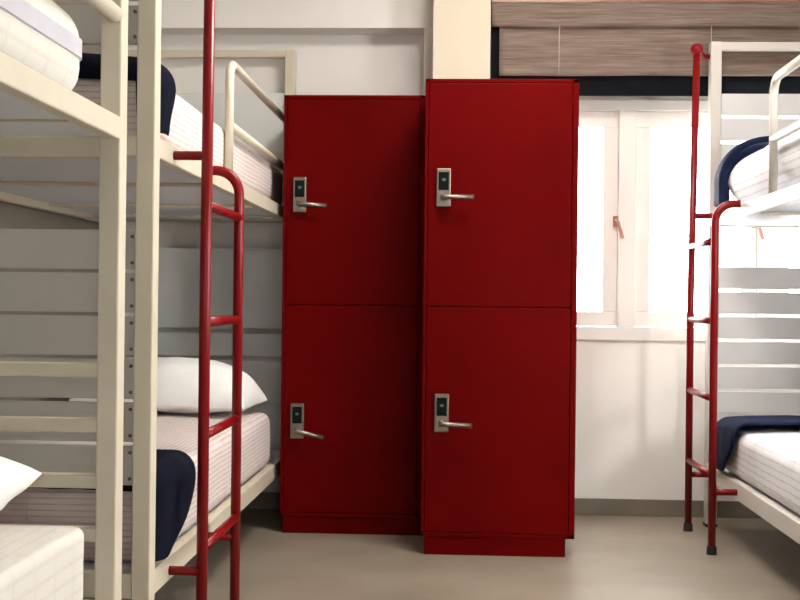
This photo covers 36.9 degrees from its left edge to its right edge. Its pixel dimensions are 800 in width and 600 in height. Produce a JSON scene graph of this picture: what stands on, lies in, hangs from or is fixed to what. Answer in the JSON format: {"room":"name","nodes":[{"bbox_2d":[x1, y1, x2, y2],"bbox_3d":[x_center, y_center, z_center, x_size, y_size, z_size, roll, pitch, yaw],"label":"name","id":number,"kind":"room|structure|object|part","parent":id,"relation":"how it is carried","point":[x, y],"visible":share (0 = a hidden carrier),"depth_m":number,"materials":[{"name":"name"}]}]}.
{"room":"dormitory","nodes":[
{"label":"dormitory","id":0,"kind":"room"},
{"bbox_2d":[0,2,100,400],"bbox_3d":[-1.695,-0.497,1.132,0.150,2.920,9.590,1,0,3],"label":"wall","id":1,"kind":"structure","parent":0,"point":[12,216],"depth_m":4.83,"materials":[{"name":"beige paint"}]},
{"bbox_2d":[83,508,799,599],"bbox_3d":[0.210,1.035,1.033,4.000,0.100,9.590,1,0,3],"label":"floor","id":2,"kind":"structure","parent":0,"point":[608,557],"depth_m":4.48,"materials":[{"name":"plastic"}]},
{"bbox_2d":[0,0,127,599],"bbox_3d":[-1.120,-0.106,1.801,0.866,2.155,2.049,1,0,3],"label":"bunk bed","id":3,"kind":"object","parent":2,"relation":"on","point":[32,103],"visible":1,"depth_m":2.74,"materials":[{"name":"beige metal"}]},
{"bbox_2d":[0,0,81,89],"bbox_3d":[-1.114,-0.545,1.762,0.781,0.232,1.807,1,0,3],"label":"mattress","id":4,"kind":"object","parent":3,"relation":"on","point":[40,35],"visible":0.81,"depth_m":2.35,"materials":[{"name":"white fabric"}]},
{"bbox_2d":[0,525,83,599],"bbox_3d":[-1.111,0.574,1.706,0.818,0.225,1.704,1,0,3],"label":"mattress","id":5,"kind":"object","parent":3,"relation":"on","point":[37,562],"visible":1,"depth_m":2.33,"materials":[{"name":"white fabric"}]},
{"bbox_2d":[0,456,41,510],"bbox_3d":[-1.074,0.370,2.225,0.690,0.187,0.500,1,0,-3],"label":"pillow","id":6,"kind":"object","parent":5,"relation":"on","point":[15,477],"visible":1,"depth_m":2.35,"materials":[{"name":"white fabric"}]},
{"bbox_3d":[-1.117,-0.402,1.802,0.790,0.043,1.925,1,0,3],"label":"board","id":7,"kind":"part","parent":3,"relation":"part of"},
{"bbox_3d":[-1.068,-0.355,2.789,0.766,0.046,0.040,1,0,3],"label":"rail","id":8,"kind":"part","parent":3,"relation":"part of","materials":[{"name":"beige metal"}]},
{"bbox_3d":[-0.705,-0.396,1.781,0.034,0.052,1.931,1,0,3],"label":"rail","id":9,"kind":"part","parent":3,"relation":"part of","materials":[{"name":"beige metal"}]},
{"bbox_3d":[-0.665,-0.105,2.773,0.048,2.143,0.058,1,0,3],"label":"post","id":10,"kind":"part","parent":3,"relation":"part of","materials":[{"name":"beige metal"}]},
{"bbox_2d":[0,0,296,599],"bbox_3d":[-0.992,-0.100,4.370,0.864,2.155,2.604,1,0,3],"label":"bunk bed","id":11,"kind":"object","parent":2,"relation":"on","point":[162,285],"visible":0.59,"depth_m":3.08,"materials":[{"name":"beige metal"}]},
{"bbox_3d":[-1.401,-0.389,4.391,0.034,0.072,2.486,1,0,3],"label":"rail","id":12,"kind":"part","parent":11,"relation":"part of","materials":[{"name":"beige metal"}]},
{"bbox_3d":[-1.058,0.143,3.095,0.764,0.654,0.016,1,0,3],"label":"slat panel","id":13,"kind":"part","parent":11,"relation":"part of","materials":[{"name":"beige paint"}]},
{"bbox_3d":[-1.052,-0.398,3.096,0.766,0.052,0.040,1,0,3],"label":"rail","id":14,"kind":"part","parent":11,"relation":"part of","materials":[{"name":"beige metal"}]},
{"bbox_3d":[-1.048,-0.821,3.097,0.764,0.320,0.016,1,0,3],"label":"slat panel","id":15,"kind":"part","parent":11,"relation":"part of","materials":[{"name":"beige paint"}]},
{"bbox_3d":[-1.065,0.724,3.094,0.766,0.065,0.040,1,0,3],"label":"rail","id":16,"kind":"part","parent":11,"relation":"part of","materials":[{"name":"beige metal"}]},
{"bbox_2d":[0,411,269,561],"bbox_3d":[-0.993,0.571,4.136,0.803,0.246,1.961,1,0,3],"label":"mattress","id":17,"kind":"object","parent":11,"relation":"on","point":[175,431],"visible":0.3,"depth_m":3.80,"materials":[{"name":"white fabric"}]},
{"bbox_2d":[28,449,195,561],"bbox_3d":[-1.031,0.549,3.324,0.872,0.259,0.390,1,0,3],"label":"folded blanket","id":18,"kind":"object","parent":17,"relation":"on","point":[175,469],"visible":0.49,"depth_m":3.22,"materials":[{"name":"fabric"}]},
{"bbox_2d":[69,357,266,413],"bbox_3d":[-0.927,0.340,4.871,0.700,0.220,0.430,1,0,6],"label":"pillow","id":19,"kind":"object","parent":17,"relation":"on","point":[177,377],"visible":0.41,"depth_m":4.69,"materials":[{"name":"white fabric"}]},
{"bbox_3d":[-0.989,-0.396,4.371,0.790,0.043,2.480,1,0,3],"label":"board","id":20,"kind":"part","parent":11,"relation":"part of","materials":[{"name":"beige metal"}]},
{"bbox_3d":[-0.650,-0.104,3.081,0.048,2.143,0.058,1,0,3],"label":"post","id":21,"kind":"part","parent":11,"relation":"part of","materials":[{"name":"beige metal"}]},
{"bbox_2d":[72,78,282,204],"bbox_3d":[-0.980,-0.525,4.357,0.781,0.207,2.400,1,0,3],"label":"mattress","id":22,"kind":"object","parent":11,"relation":"on","point":[254,172],"visible":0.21,"depth_m":3.71,"materials":[{"name":"white fabric"}]},
{"bbox_2d":[78,53,175,135],"bbox_3d":[-1.031,-0.551,3.188,0.855,0.224,0.114,1,0,3],"label":"folded blanket","id":23,"kind":"object","parent":22,"relation":"on","point":[90,64],"visible":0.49,"depth_m":3.14,"materials":[{"name":"blue fabric"}]},
{"bbox_3d":[-1.001,0.708,4.369,0.790,0.018,2.480,1,0,3],"label":"board","id":24,"kind":"part","parent":11,"relation":"part of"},
{"bbox_3d":[-0.931,0.119,5.638,0.764,0.725,0.016,1,0,3],"label":"head panel","id":25,"kind":"part","parent":11,"relation":"part of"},
{"bbox_3d":[-0.925,-0.391,5.635,0.766,0.052,0.040,1,0,3],"label":"rail","id":26,"kind":"part","parent":11,"relation":"part of","materials":[{"name":"beige metal"}]},
{"bbox_2d":[168,0,243,599],"bbox_3d":[-0.548,-0.082,3.414,0.120,2.126,0.687,1,0,3],"label":"ladder","id":27,"kind":"object","parent":11,"relation":"attached to","point":[205,539],"visible":1,"depth_m":3.25,"materials":[{"name":"red metal"}]},
{"bbox_3d":[-0.917,-1.154,5.637,0.766,0.035,0.040,1,0,3],"label":"rail","id":28,"kind":"part","parent":11,"relation":"part of","materials":[{"name":"beige metal"}]},
{"bbox_3d":[-0.589,0.732,4.348,0.034,0.065,2.486,1,0,3],"label":"rail","id":29,"kind":"part","parent":11,"relation":"part of","materials":[{"name":"beige metal"}]},
{"bbox_3d":[-0.576,-0.390,4.350,0.034,0.052,2.486,1,0,3],"label":"rail","id":30,"kind":"part","parent":11,"relation":"part of","materials":[{"name":"beige metal"}]},
{"bbox_3d":[-0.921,-0.811,5.636,0.764,0.325,0.016,1,0,3],"label":"slat panel","id":31,"kind":"part","parent":11,"relation":"part of","materials":[{"name":"grey metal"}]},
{"bbox_3d":[-0.548,-0.619,4.843,0.031,0.418,1.495,1,0,3],"label":"guard rail","id":32,"kind":"part","parent":11,"relation":"part of","materials":[{"name":"beige metal"}]},
{"bbox_3d":[-0.523,-0.098,5.619,0.048,2.143,0.058,1,0,3],"label":"post","id":33,"kind":"part","parent":11,"relation":"part of","materials":[{"name":"beige metal"}]},
{"bbox_2d":[280,95,425,534],"bbox_3d":[-0.187,0.062,5.300,0.602,1.853,0.591,1,0,3],"label":"locker","id":34,"kind":"object","parent":2,"relation":"on","point":[354,176],"visible":0.94,"depth_m":5.06,"materials":[{"name":"red metal"}]},
{"bbox_3d":[-0.433,0.510,5.063,0.055,0.148,0.016,1,0,3],"label":"lock plate","id":35,"kind":"part","parent":34,"relation":"part of","materials":[{"name":"silver metal"}]},
{"bbox_3d":[-0.423,-0.444,5.065,0.055,0.148,0.016,1,0,3],"label":"lock plate","id":36,"kind":"part","parent":34,"relation":"part of","materials":[{"name":"silver metal"}]},
{"bbox_3d":[-0.383,0.560,5.032,0.130,0.047,0.039,1,0,3],"label":"lever handle","id":37,"kind":"part","parent":34,"relation":"part of","materials":[{"name":"silver metal"}]},
{"bbox_3d":[-0.372,-0.401,5.034,0.131,0.032,0.039,1,0,3],"label":"lever handle","id":38,"kind":"part","parent":34,"relation":"part of","materials":[{"name":"silver metal"}]},
{"bbox_3d":[-0.208,0.462,5.072,0.563,0.874,0.026,1,0,3],"label":"door","id":39,"kind":"part","parent":34,"relation":"part of","materials":[{"name":"red paint"}]},
{"bbox_3d":[-0.199,-0.413,5.074,0.563,0.868,0.026,1,0,3],"label":"door","id":40,"kind":"part","parent":34,"relation":"part of","materials":[{"name":"red paint"}]},
{"bbox_2d":[421,79,578,556],"bbox_3d":[0.398,0.068,4.888,0.595,1.853,0.576,1,0,3],"label":"locker","id":41,"kind":"object","parent":2,"relation":"on","point":[502,155],"visible":1,"depth_m":4.66,"materials":[{"name":"red metal"}]},
{"bbox_3d":[0.162,0.439,4.658,0.055,0.148,0.016,1,0,3],"label":"lock plate","id":42,"kind":"part","parent":41,"relation":"part of","materials":[{"name":"silver metal"}]},
{"bbox_3d":[0.170,-0.436,4.660,0.055,0.148,0.016,1,0,3],"label":"lock plate","id":43,"kind":"part","parent":41,"relation":"part of","materials":[{"name":"silver metal"}]},
{"bbox_3d":[0.213,0.479,4.627,0.131,0.027,0.040,1,0,3],"label":"lever handle","id":44,"kind":"part","parent":41,"relation":"part of","materials":[{"name":"silver metal"}]},
{"bbox_3d":[0.221,-0.397,4.629,0.130,0.025,0.040,1,0,3],"label":"lever handle","id":45,"kind":"part","parent":41,"relation":"part of","materials":[{"name":"silver metal"}]},
{"bbox_3d":[0.377,0.467,4.668,0.556,0.874,0.026,1,0,3],"label":"door","id":46,"kind":"part","parent":41,"relation":"part of","materials":[{"name":"red paint"}]},
{"bbox_3d":[0.387,-0.407,4.670,0.556,0.868,0.026,1,0,3],"label":"door","id":47,"kind":"part","parent":41,"relation":"part of","materials":[{"name":"red paint"}]},
{"bbox_2d":[703,41,799,543],"bbox_3d":[1.750,-0.069,4.338,0.864,2.155,2.044,1,0,3],"label":"bunk bed","id":48,"kind":"object","parent":2,"relation":"on","point":[781,208],"visible":0.77,"depth_m":5.32,"materials":[{"name":"white metal"}]},
{"bbox_2d":[683,43,740,554],"bbox_3d":[1.295,-0.058,5.040,0.116,2.126,0.647,1,0,3],"label":"ladder","id":49,"kind":"object","parent":48,"relation":"attached to","point":[696,49],"visible":1,"depth_m":5.20,"materials":[{"name":"red metal"}]},
{"bbox_3d":[1.394,-0.076,5.348,0.048,2.143,0.058,1,0,3],"label":"post","id":50,"kind":"part","parent":48,"relation":"part of","materials":[{"name":"white metal"}]},
{"bbox_3d":[1.328,0.756,4.357,0.034,0.069,1.926,1,0,3],"label":"rail","id":51,"kind":"part","parent":48,"relation":"part of","materials":[{"name":"white metal"}]},
{"bbox_3d":[1.340,-0.355,4.359,0.034,0.052,1.926,1,0,3],"label":"rail","id":52,"kind":"part","parent":48,"relation":"part of","materials":[{"name":"white metal"}]},
{"bbox_3d":[1.796,0.182,5.322,0.764,0.649,0.016,1,0,3],"label":"slat panel","id":53,"kind":"part","parent":48,"relation":"part of","materials":[{"name":"white paint"}]},
{"bbox_3d":[1.802,-0.347,5.324,0.766,0.052,0.040,1,0,3],"label":"rail","id":54,"kind":"part","parent":48,"relation":"part of","materials":[{"name":"white metal"}]},
{"bbox_3d":[1.807,-0.753,5.324,0.764,0.320,0.016,1,0,3],"label":"slat panel","id":55,"kind":"part","parent":48,"relation":"part of","materials":[{"name":"white paint"}]},
{"bbox_3d":[1.811,-1.124,5.325,0.766,0.035,0.040,1,0,3],"label":"rail","id":56,"kind":"part","parent":48,"relation":"part of","materials":[{"name":"white metal"}]},
{"bbox_3d":[1.753,-0.351,4.339,0.790,0.043,1.920,1,0,3],"label":"board","id":57,"kind":"part","parent":48,"relation":"part of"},
{"bbox_3d":[1.740,0.739,4.337,0.790,0.018,1.920,1,0,3],"label":"board","id":58,"kind":"part","parent":48,"relation":"part of","materials":[{"name":"white metal"}]},
{"bbox_2d":[725,426,799,514],"bbox_3d":[1.711,0.623,4.229,0.788,0.203,1.685,1,0,3],"label":"mattress","id":59,"kind":"object","parent":48,"relation":"on","point":[767,458],"visible":0.83,"depth_m":4.41,"materials":[{"name":"white fabric"}]},
{"bbox_2d":[716,415,799,470],"bbox_3d":[1.742,0.598,4.916,0.857,0.230,0.375,1,0,3],"label":"folded blanket","id":60,"kind":"object","parent":59,"relation":"on","point":[727,427],"visible":0.91,"depth_m":4.87,"materials":[{"name":"blue fabric"}]},
{"bbox_2d":[728,130,799,202],"bbox_3d":[1.738,-0.511,4.299,0.764,0.264,1.826,1,0,3],"label":"mattress","id":61,"kind":"object","parent":48,"relation":"on","point":[749,179],"visible":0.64,"depth_m":4.57,"materials":[{"name":"white fabric"}]},
{"bbox_2d":[714,136,768,206],"bbox_3d":[1.778,-0.552,5.165,0.839,0.304,0.190,1,0,3],"label":"folded blanket","id":62,"kind":"object","parent":61,"relation":"on","point":[741,151],"visible":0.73,"depth_m":5.12,"materials":[{"name":"blue fabric"}]},
{"bbox_3d":[1.318,-0.594,3.858,0.031,0.431,0.925,1,0,3],"label":"guard rail","id":63,"kind":"part","parent":48,"relation":"part of","materials":[{"name":"white metal"}]},
{"bbox_2d":[124,34,799,500],"bbox_3d":[0.462,-0.463,5.725,3.700,2.920,0.200,1,0,3],"label":"wall","id":64,"kind":"structure","parent":0,"point":[631,395],"depth_m":5.60,"materials":[{"name":"paint"}]},
{"bbox_2d":[128,0,432,94],"bbox_3d":[-0.622,-0.475,5.609,1.547,2.920,0.140,1,0,3],"label":"trim","id":65,"kind":"structure","parent":64,"relation":"attached to","point":[178,17],"depth_m":5.54,"materials":[{"name":"paint"}]},
{"bbox_2d":[433,0,490,78],"bbox_3d":[0.272,-0.466,5.439,0.251,2.920,0.390,1,0,3],"label":"pillar","id":66,"kind":"structure","parent":64,"relation":"attached to","point":[461,28],"depth_m":5.25,"materials":[{"name":"paint"}]},
{"bbox_2d":[245,492,762,518],"bbox_3d":[0.440,0.958,5.615,3.700,0.077,0.014,1,0,3],"label":"baseboard","id":67,"kind":"structure","parent":64,"relation":"attached to","point":[264,500],"depth_m":5.58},
{"bbox_2d":[577,100,799,341],"bbox_3d":[1.350,-0.368,5.595,1.790,1.120,0.107,1,0,3],"label":"window","id":68,"kind":"structure","parent":64,"relation":"in","point":[627,125],"depth_m":5.59,"materials":[{"name":"white wood"}]},
{"bbox_3d":[0.753,-0.381,5.642,0.529,1.003,0.043,1,0,3],"label":"sash","id":69,"kind":"part","parent":68,"relation":"part of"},
{"bbox_3d":[1.015,-0.339,5.583,0.031,0.107,0.064,1,0,-25],"label":"latch handle","id":70,"kind":"part","parent":68,"relation":"part of","materials":[{"name":"orange metal"}]},
{"bbox_3d":[1.379,-0.374,5.611,0.557,1.003,0.043,1,0,3],"label":"sash","id":71,"kind":"part","parent":68,"relation":"part of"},
{"bbox_3d":[1.654,-0.331,5.551,0.031,0.107,0.064,1,0,-25],"label":"latch handle","id":72,"kind":"part","parent":68,"relation":"part of","materials":[{"name":"orange metal"}]},
{"bbox_3d":[1.976,-0.367,5.581,0.474,1.003,0.043,1,0,3],"label":"sash","id":73,"kind":"part","parent":68,"relation":"part of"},
{"bbox_3d":[1.364,-1.646,5.478,1.900,0.535,0.210,1,0,3],"label":"trim","id":74,"kind":"structure","parent":0,"visible":0},
{"bbox_2d":[491,0,799,95],"bbox_3d":[1.350,-1.152,5.428,1.872,0.451,0.069,1,0,3],"label":"blind","id":75,"kind":"object","parent":74,"relation":"hanging from","point":[613,47],"visible":0.91,"depth_m":5.43,"materials":[{"name":"brown wood"}]},
{"bbox_3d":[0.720,-1.131,5.430,0.004,0.220,0.009,1,0,3],"label":"lift cord","id":76,"kind":"part","parent":75,"relation":"part of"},
{"bbox_3d":[1.369,-1.172,5.421,1.834,0.325,0.026,1,0,3],"label":"fabric panel","id":77,"kind":"part","parent":75,"relation":"part of","materials":[{"name":"fabric"}]}
]}

